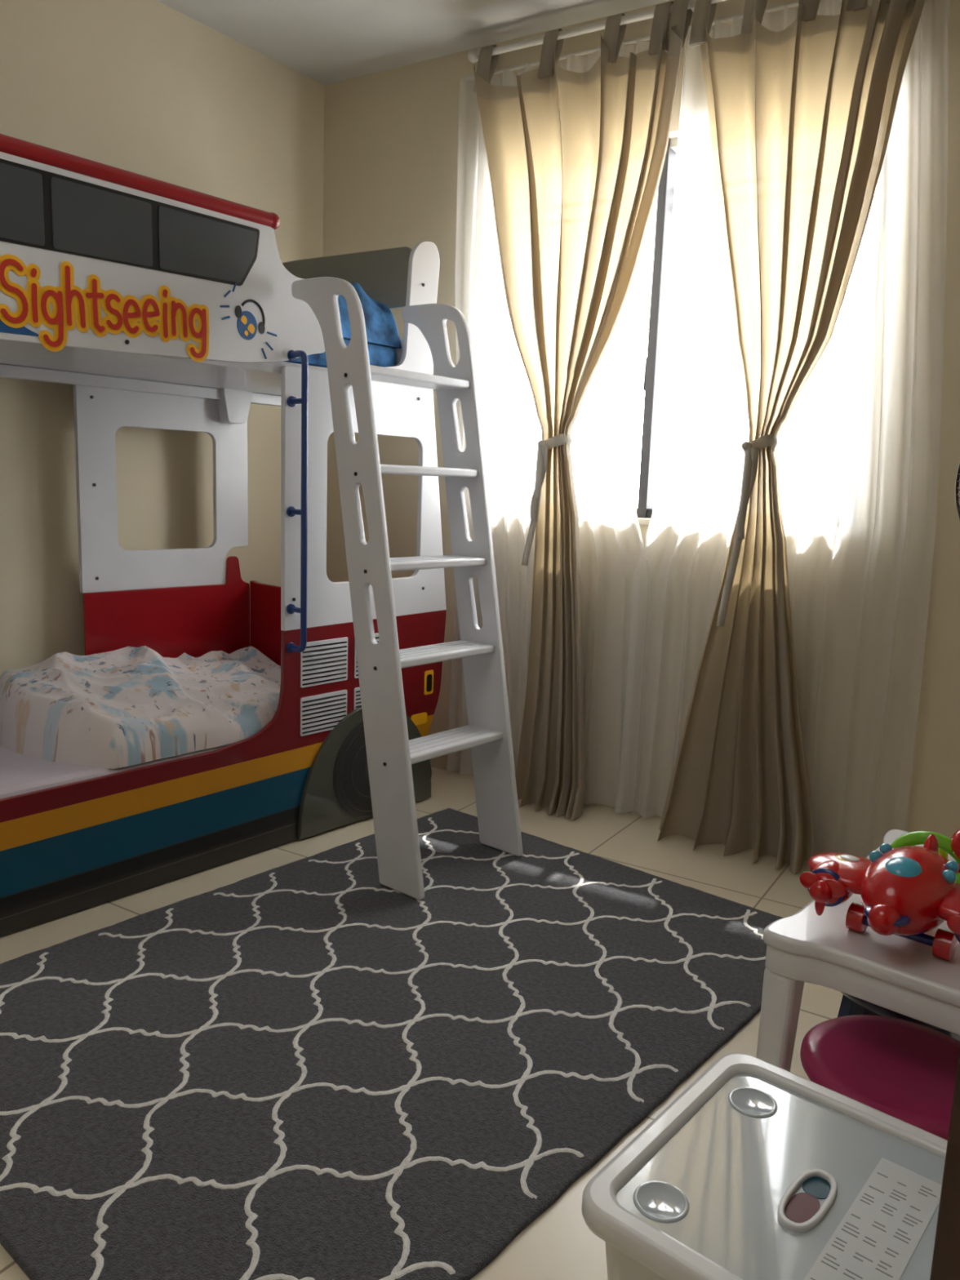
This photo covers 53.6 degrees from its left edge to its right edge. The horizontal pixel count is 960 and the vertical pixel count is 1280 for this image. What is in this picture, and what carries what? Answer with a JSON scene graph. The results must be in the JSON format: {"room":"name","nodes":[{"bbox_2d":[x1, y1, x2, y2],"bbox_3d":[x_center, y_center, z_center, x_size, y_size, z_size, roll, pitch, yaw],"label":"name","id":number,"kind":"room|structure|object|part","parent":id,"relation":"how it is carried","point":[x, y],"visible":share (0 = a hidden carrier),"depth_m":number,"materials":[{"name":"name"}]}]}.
{"room":"bedroom","nodes":[
{"label":"bedroom","id":0,"kind":"room"},
{"bbox_2d":[0,0,324,676],"bbox_3d":[-1.931,-0.746,2.803,0.150,2.930,4.250,9,11,35],"label":"wall","id":1,"kind":"structure","parent":0,"point":[148,88],"depth_m":3.47,"materials":[{"name":"paint"}]},
{"bbox_2d":[155,0,671,84],"bbox_3d":[-0.097,-2.031,1.667,5.000,0.100,5.000,10,12,39],"label":"ceiling","id":2,"kind":"structure","parent":0,"point":[326,42],"depth_m":3.55,"materials":[{"name":"paint"}]},
{"bbox_2d":[0,767,843,1279],"bbox_3d":[-0.203,0.958,2.157,5.000,0.100,5.000,10,12,39],"label":"floor","id":3,"kind":"structure","parent":0,"point":[558,1244],"depth_m":2.98,"materials":[{"name":"beige tile"}]},
{"bbox_2d":[0,133,446,937],"bbox_3d":[-0.996,-0.361,3.195,0.840,2.101,1.910,10,12,39],"label":"bunk bed","id":4,"kind":"object","parent":3,"relation":"on","point":[176,747],"visible":0.87,"depth_m":3.06,"materials":[{"name":"white paint"}]},
{"bbox_2d":[0,319,38,336],"bbox_3d":[-1.196,-0.796,2.331,0.002,0.082,0.230,10,12,39],"label":"print","id":5,"kind":"object","parent":4,"relation":"attached to","point":[8,327],"depth_m":2.38},
{"bbox_3d":[-1.172,0.391,3.191,0.682,0.174,1.440,10,12,39],"label":"mattress","id":6,"kind":"part","parent":4,"relation":"part of","materials":[{"name":"white fabric"}]},
{"bbox_3d":[-0.983,-1.229,2.511,0.046,0.046,1.065,10,12,39],"label":"roof rail","id":7,"kind":"part","parent":4,"relation":"part of","materials":[{"name":"red paint"}]},
{"bbox_3d":[-1.332,-0.892,3.270,0.038,0.039,1.650,10,12,39],"label":"deck rail","id":8,"kind":"part","parent":4,"relation":"part of","materials":[{"name":"white paint"}]},
{"bbox_2d":[0,645,280,768],"bbox_3d":[-1.051,0.166,3.285,0.682,0.252,1.100,10,12,39],"label":"duvet","id":9,"kind":"object","parent":4,"relation":"on","point":[107,707],"depth_m":3.00,"materials":[{"name":"white fabric"}]},
{"bbox_3d":[-1.170,-0.624,3.568,0.020,0.855,0.705,10,12,39],"label":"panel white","id":10,"kind":"part","parent":4,"relation":"part of","materials":[{"name":"paint"}]},
{"bbox_3d":[-0.923,-1.005,2.635,0.026,0.455,1.285,10,12,39],"label":"panel","id":11,"kind":"part","parent":4,"relation":"part of","materials":[{"name":"white paint"}]},
{"bbox_3d":[-1.185,0.101,3.677,0.010,0.830,0.705,10,12,39],"label":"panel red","id":12,"kind":"part","parent":4,"relation":"part of","materials":[{"name":"paint"}]},
{"bbox_2d":[219,305,229,307],"bbox_3d":[-0.756,-0.988,2.816,0.006,0.011,0.031,10,12,39],"label":"print","id":13,"kind":"object","parent":4,"relation":"on","point":[220,306],"depth_m":2.81},
{"bbox_2d":[221,315,230,319],"bbox_3d":[-0.755,-0.956,2.824,0.006,0.016,0.029,10,12,39],"label":"print","id":14,"kind":"object","parent":4,"relation":"attached to","point":[223,317],"depth_m":2.82},
{"bbox_2d":[223,289,231,297],"bbox_3d":[-0.748,-1.026,2.818,0.006,0.024,0.024,10,12,39],"label":"print","id":15,"kind":"object","parent":4,"relation":"on","point":[227,293],"depth_m":2.82},
{"bbox_2d":[235,305,241,317],"bbox_3d":[-0.725,-0.985,2.853,0.004,0.036,0.022,10,12,39],"label":"print","id":16,"kind":"object","parent":4,"relation":"on","point":[237,308],"depth_m":2.85},
{"bbox_2d":[236,311,257,339],"bbox_3d":[-0.706,-0.954,2.884,0.003,0.084,0.072,10,12,39],"label":"print","id":17,"kind":"object","parent":4,"relation":"attached to","point":[246,321],"depth_m":2.88},
{"bbox_2d":[241,299,265,326],"bbox_3d":[-0.690,-0.996,2.894,0.008,0.075,0.086,10,12,39],"label":"print","id":18,"kind":"object","parent":4,"relation":"attached to","point":[253,311],"depth_m":2.89},
{"bbox_2d":[258,321,265,333],"bbox_3d":[-0.671,-0.959,2.923,0.004,0.036,0.022,10,12,39],"label":"print","id":19,"kind":"object","parent":4,"relation":"on","point":[261,324],"depth_m":2.92},
{"bbox_2d":[261,347,266,359],"bbox_3d":[-0.668,-0.886,2.943,0.006,0.033,0.020,10,12,39],"label":"print","id":20,"kind":"object","parent":4,"relation":"attached to","point":[264,350],"depth_m":2.94},
{"bbox_2d":[265,341,273,350],"bbox_3d":[-0.654,-0.913,2.954,0.006,0.025,0.029,10,12,39],"label":"print","id":21,"kind":"object","parent":4,"relation":"attached to","point":[268,344],"depth_m":2.95},
{"bbox_2d":[266,331,276,336],"bbox_3d":[-0.646,-0.951,2.955,0.006,0.011,0.036,10,12,39],"label":"print","id":22,"kind":"object","parent":4,"relation":"on","point":[268,333],"depth_m":2.95},
{"bbox_3d":[-0.637,-1.283,2.913,0.050,0.050,0.050,10,12,39],"label":"roof rail","id":23,"kind":"part","parent":4,"relation":"part of","materials":[{"name":"red paint"}]},
{"bbox_2d":[300,689,346,736],"bbox_3d":[-0.545,0.254,3.330,0.003,0.135,0.210,10,12,39],"label":"grille","id":24,"kind":"object","parent":4,"relation":"attached to","point":[323,713],"depth_m":3.33,"materials":[{"name":"white paint"}]},
{"bbox_2d":[300,636,347,687],"bbox_3d":[-0.539,0.076,3.301,0.003,0.155,0.210,10,12,39],"label":"grille","id":25,"kind":"object","parent":4,"relation":"attached to","point":[324,660],"depth_m":3.30,"materials":[{"name":"white paint"}]},
{"bbox_3d":[-1.073,-0.967,3.051,0.685,0.114,1.610,10,12,39],"label":"mattress","id":26,"kind":"part","parent":4,"relation":"part of","materials":[{"name":"blue fabric"}]},
{"bbox_2d":[354,687,361,710],"bbox_3d":[-0.388,0.217,3.511,0.003,0.110,0.205,10,12,39],"label":"grille","id":27,"kind":"object","parent":4,"relation":"attached to","point":[357,704],"depth_m":3.44,"materials":[{"name":"white paint"}]},
{"bbox_2d":[354,632,379,678],"bbox_3d":[-0.382,0.052,3.484,0.003,0.155,0.205,10,12,39],"label":"grille","id":28,"kind":"object","parent":4,"relation":"attached to","point":[376,634],"depth_m":3.42,"materials":[{"name":"white paint"}]},
{"bbox_2d":[337,282,401,348],"bbox_3d":[-0.663,-1.192,3.483,0.670,0.228,0.398,10,12,39],"label":"pillow","id":29,"kind":"object","parent":4,"relation":"on","point":[377,300],"depth_m":3.38,"materials":[{"name":"blue fabric"}]},
{"bbox_3d":[-0.530,-1.057,3.672,0.708,0.160,0.020,10,12,39],"label":"rail","id":30,"kind":"part","parent":4,"relation":"part of","materials":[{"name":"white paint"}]},
{"bbox_2d":[410,711,426,725],"bbox_3d":[-0.238,0.309,3.710,0.003,0.045,0.090,10,12,39],"label":"print","id":31,"kind":"object","parent":4,"relation":"attached to","point":[417,718],"depth_m":3.71},
{"bbox_2d":[423,670,433,694],"bbox_3d":[-0.201,0.166,3.725,0.003,0.095,0.050,10,12,39],"label":"print","id":32,"kind":"object","parent":4,"relation":"on","point":[428,674],"depth_m":3.72},
{"bbox_2d":[0,808,782,1279],"bbox_3d":[-0.218,0.855,2.421,1.509,0.014,2.070,10,12,39],"label":"rug","id":33,"kind":"object","parent":3,"relation":"on","point":[313,1067],"visible":0.92,"depth_m":2.08,"materials":[{"name":"grey carpet"}]},
{"bbox_2d":[291,276,523,899],"bbox_3d":[-0.219,-0.190,3.077,0.616,1.832,0.505,10,12,39],"label":"ladder","id":34,"kind":"object","parent":33,"relation":"on","point":[390,753],"visible":1,"depth_m":2.92,"materials":[{"name":"white paint"}]},
{"bbox_3d":[-0.374,-0.166,2.897,0.616,1.832,0.022,10,12,39],"label":"rail","id":35,"kind":"part","parent":34,"relation":"part of","materials":[{"name":"white paint"}]},
{"bbox_3d":[-0.063,-0.214,3.259,0.616,1.832,0.022,10,12,39],"label":"rail","id":36,"kind":"part","parent":34,"relation":"part of","materials":[{"name":"white paint"}]},
{"bbox_2d":[582,1053,947,1279],"bbox_3d":[0.395,0.877,1.228,0.400,0.400,0.440,10,12,39],"label":"storage box","id":37,"kind":"object","parent":3,"relation":"on","point":[759,1169],"visible":1,"depth_m":1.19,"materials":[{"name":"white plastic"}]},
{"bbox_2d":[756,829,959,1071],"bbox_3d":[0.943,0.755,1.847,0.555,0.480,0.740,10,12,39],"label":"table","id":38,"kind":"object","parent":3,"relation":"on","point":[898,974],"visible":0.55,"depth_m":1.66,"materials":[{"name":"white plastic"}]},
{"bbox_3d":[0.546,0.791,1.755,0.061,0.410,0.061,10,12,39],"label":"leg","id":39,"kind":"part","parent":38,"relation":"part of","materials":[{"name":"white plastic"}]},
{"bbox_2d":[799,834,959,961],"bbox_3d":[0.749,0.451,1.669,0.367,0.163,0.292,10,12,39],"label":"airplane","id":40,"kind":"object","parent":38,"relation":"on","point":[908,891],"visible":1,"depth_m":1.62,"materials":[{"name":"red plastic"}]},
{"bbox_2d":[890,828,959,884],"bbox_3d":[0.936,0.426,1.955,0.180,0.133,0.180,4,9,10],"label":"toy activity rattle","id":41,"kind":"object","parent":38,"relation":"on","point":[946,846],"visible":0.16,"depth_m":1.93,"materials":[{"name":"green plastic"}]},
{"bbox_2d":[800,1014,959,1140],"bbox_3d":[0.715,0.871,1.641,0.332,0.302,0.332,10,12,39],"label":"stool","id":42,"kind":"object","parent":3,"relation":"on","point":[905,1071],"visible":0.62,"depth_m":1.62,"materials":[{"name":"plastic"}]},
{"bbox_2d":[837,991,959,1041],"bbox_3d":[0.874,0.824,1.963,0.332,0.302,0.332,10,12,39],"label":"stool","id":43,"kind":"object","parent":3,"relation":"on","point":[850,1005],"visible":0.05,"depth_m":1.86,"materials":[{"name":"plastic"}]},
{"bbox_3d":[0.738,0.832,1.965,0.079,0.275,0.085,2,9,0],"label":"leg","id":44,"kind":"part","parent":43,"relation":"part of","materials":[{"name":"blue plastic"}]},
{"bbox_3d":[0.874,0.815,2.098,0.085,0.275,0.079,2,9,0],"label":"leg","id":45,"kind":"part","parent":43,"relation":"part of","materials":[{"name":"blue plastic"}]},
{"bbox_3d":[0.878,0.695,1.942,0.332,0.040,0.332,10,12,39],"label":"seat","id":46,"kind":"part","parent":43,"relation":"part of","materials":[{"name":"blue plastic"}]},
{"bbox_3d":[0.872,0.859,1.832,0.085,0.275,0.079,2,9,0],"label":"leg","id":47,"kind":"part","parent":43,"relation":"part of","materials":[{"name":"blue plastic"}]},
{"bbox_3d":[1.008,0.842,1.965,0.079,0.275,0.085,2,9,0],"label":"leg","id":48,"kind":"part","parent":43,"relation":"part of","materials":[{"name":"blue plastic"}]},
{"bbox_2d":[955,463,959,519],"bbox_3d":[1.369,0.164,2.383,0.341,1.503,0.406,-1,10,-16],"label":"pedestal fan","id":49,"kind":"object","parent":3,"relation":"on","point":[957,486],"visible":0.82,"depth_m":2.42,"materials":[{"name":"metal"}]},
{"bbox_2d":[323,0,959,838],"bbox_3d":[1.140,-0.724,3.335,4.850,2.930,0.200,8,11,31],"label":"wall","id":50,"kind":"structure","parent":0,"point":[391,136],"depth_m":3.84,"materials":[{"name":"paint"}]},
{"bbox_2d":[430,754,662,817],"bbox_3d":[1.013,0.691,3.489,4.200,0.080,0.015,8,11,31],"label":"baseboard","id":51,"kind":"structure","parent":50,"relation":"attached to","point":[440,762],"depth_m":4.20,"materials":[{"name":"tile"}]},
{"bbox_2d":[467,0,726,69],"bbox_3d":[0.707,-2.127,3.219,1.711,0.045,0.127,8,11,31],"label":"curtain rod","id":52,"kind":"object","parent":50,"relation":"attached to","point":[473,55],"visible":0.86,"depth_m":3.38,"materials":[{"name":"beige metal"}]},
{"bbox_2d":[446,35,667,815],"bbox_3d":[0.270,-0.761,3.699,0.908,2.800,0.078,8,11,32],"label":"sheer curtain","id":53,"kind":"object","parent":52,"relation":"hanging from","point":[605,435],"visible":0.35,"depth_m":3.73,"materials":[{"name":"white fabric"}]},
{"bbox_2d":[473,0,693,820],"bbox_3d":[0.275,-0.764,3.550,0.817,2.868,0.183,8,11,31],"label":"curtain","id":54,"kind":"object","parent":52,"relation":"hanging from","point":[575,161],"visible":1,"depth_m":3.49,"materials":[{"name":"fabric"}]},
{"bbox_2d":[614,0,950,857],"bbox_3d":[1.025,-0.656,3.225,1.031,2.800,0.086,8,11,31],"label":"sheer curtain","id":55,"kind":"object","parent":52,"relation":"hanging from","point":[857,450],"visible":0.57,"depth_m":3.21,"materials":[{"name":"white fabric"}]},
{"bbox_2d":[657,0,924,874],"bbox_3d":[0.944,-0.673,3.135,0.722,2.868,0.195,8,11,31],"label":"curtain","id":56,"kind":"object","parent":52,"relation":"hanging from","point":[801,115],"visible":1,"depth_m":3.11,"materials":[{"name":"fabric"}]},
{"bbox_2d":[637,517,650,525],"bbox_3d":[0.673,-0.456,3.659,1.537,0.024,0.212,8,11,31],"label":"sill","id":57,"kind":"structure","parent":50,"relation":"attached to","point":[641,521],"depth_m":3.57,"materials":[{"name":"tile"}]},
{"bbox_3d":[0.674,-0.484,3.655,1.497,0.040,0.070,8,11,31],"label":"frame bottom","id":58,"kind":"part","parent":50,"relation":"part of","materials":[{"name":"grey metal"}]},
{"bbox_2d":[643,359,646,391],"bbox_3d":[0.619,-1.000,3.575,0.013,0.120,0.020,8,11,31],"label":"latch","id":59,"kind":"object","parent":50,"relation":"attached to","point":[646,359],"visible":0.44,"depth_m":3.57,"materials":[{"name":"metal"}]},
{"bbox_3d":[0.662,-1.138,3.564,0.036,1.360,0.080,8,11,31],"label":"mullion","id":60,"kind":"part","parent":50,"relation":"part of","materials":[{"name":"grey metal"}]},
{"bbox_2d":[670,137,678,152],"bbox_3d":[0.721,-1.790,3.441,1.497,0.030,0.070,8,11,31],"label":"window","id":61,"kind":"structure","parent":50,"relation":"attached to","point":[673,142],"depth_m":3.42,"materials":[{"name":"paint"}]},
{"bbox_3d":[1.510,-0.240,0.460,0.150,2.930,4.700,10,12,39],"label":"wall","id":62,"kind":"structure","parent":0,"visible":0},
{"bbox_2d":[929,1046,959,1279],"bbox_3d":[0.557,0.182,0.214,0.040,2.090,0.940,-3,10,-26],"label":"leaf","id":63,"kind":"object","parent":62,"relation":"attached to","point":[945,1265],"visible":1,"depth_m":0.66,"materials":[{"name":"brown wood"}]}
]}

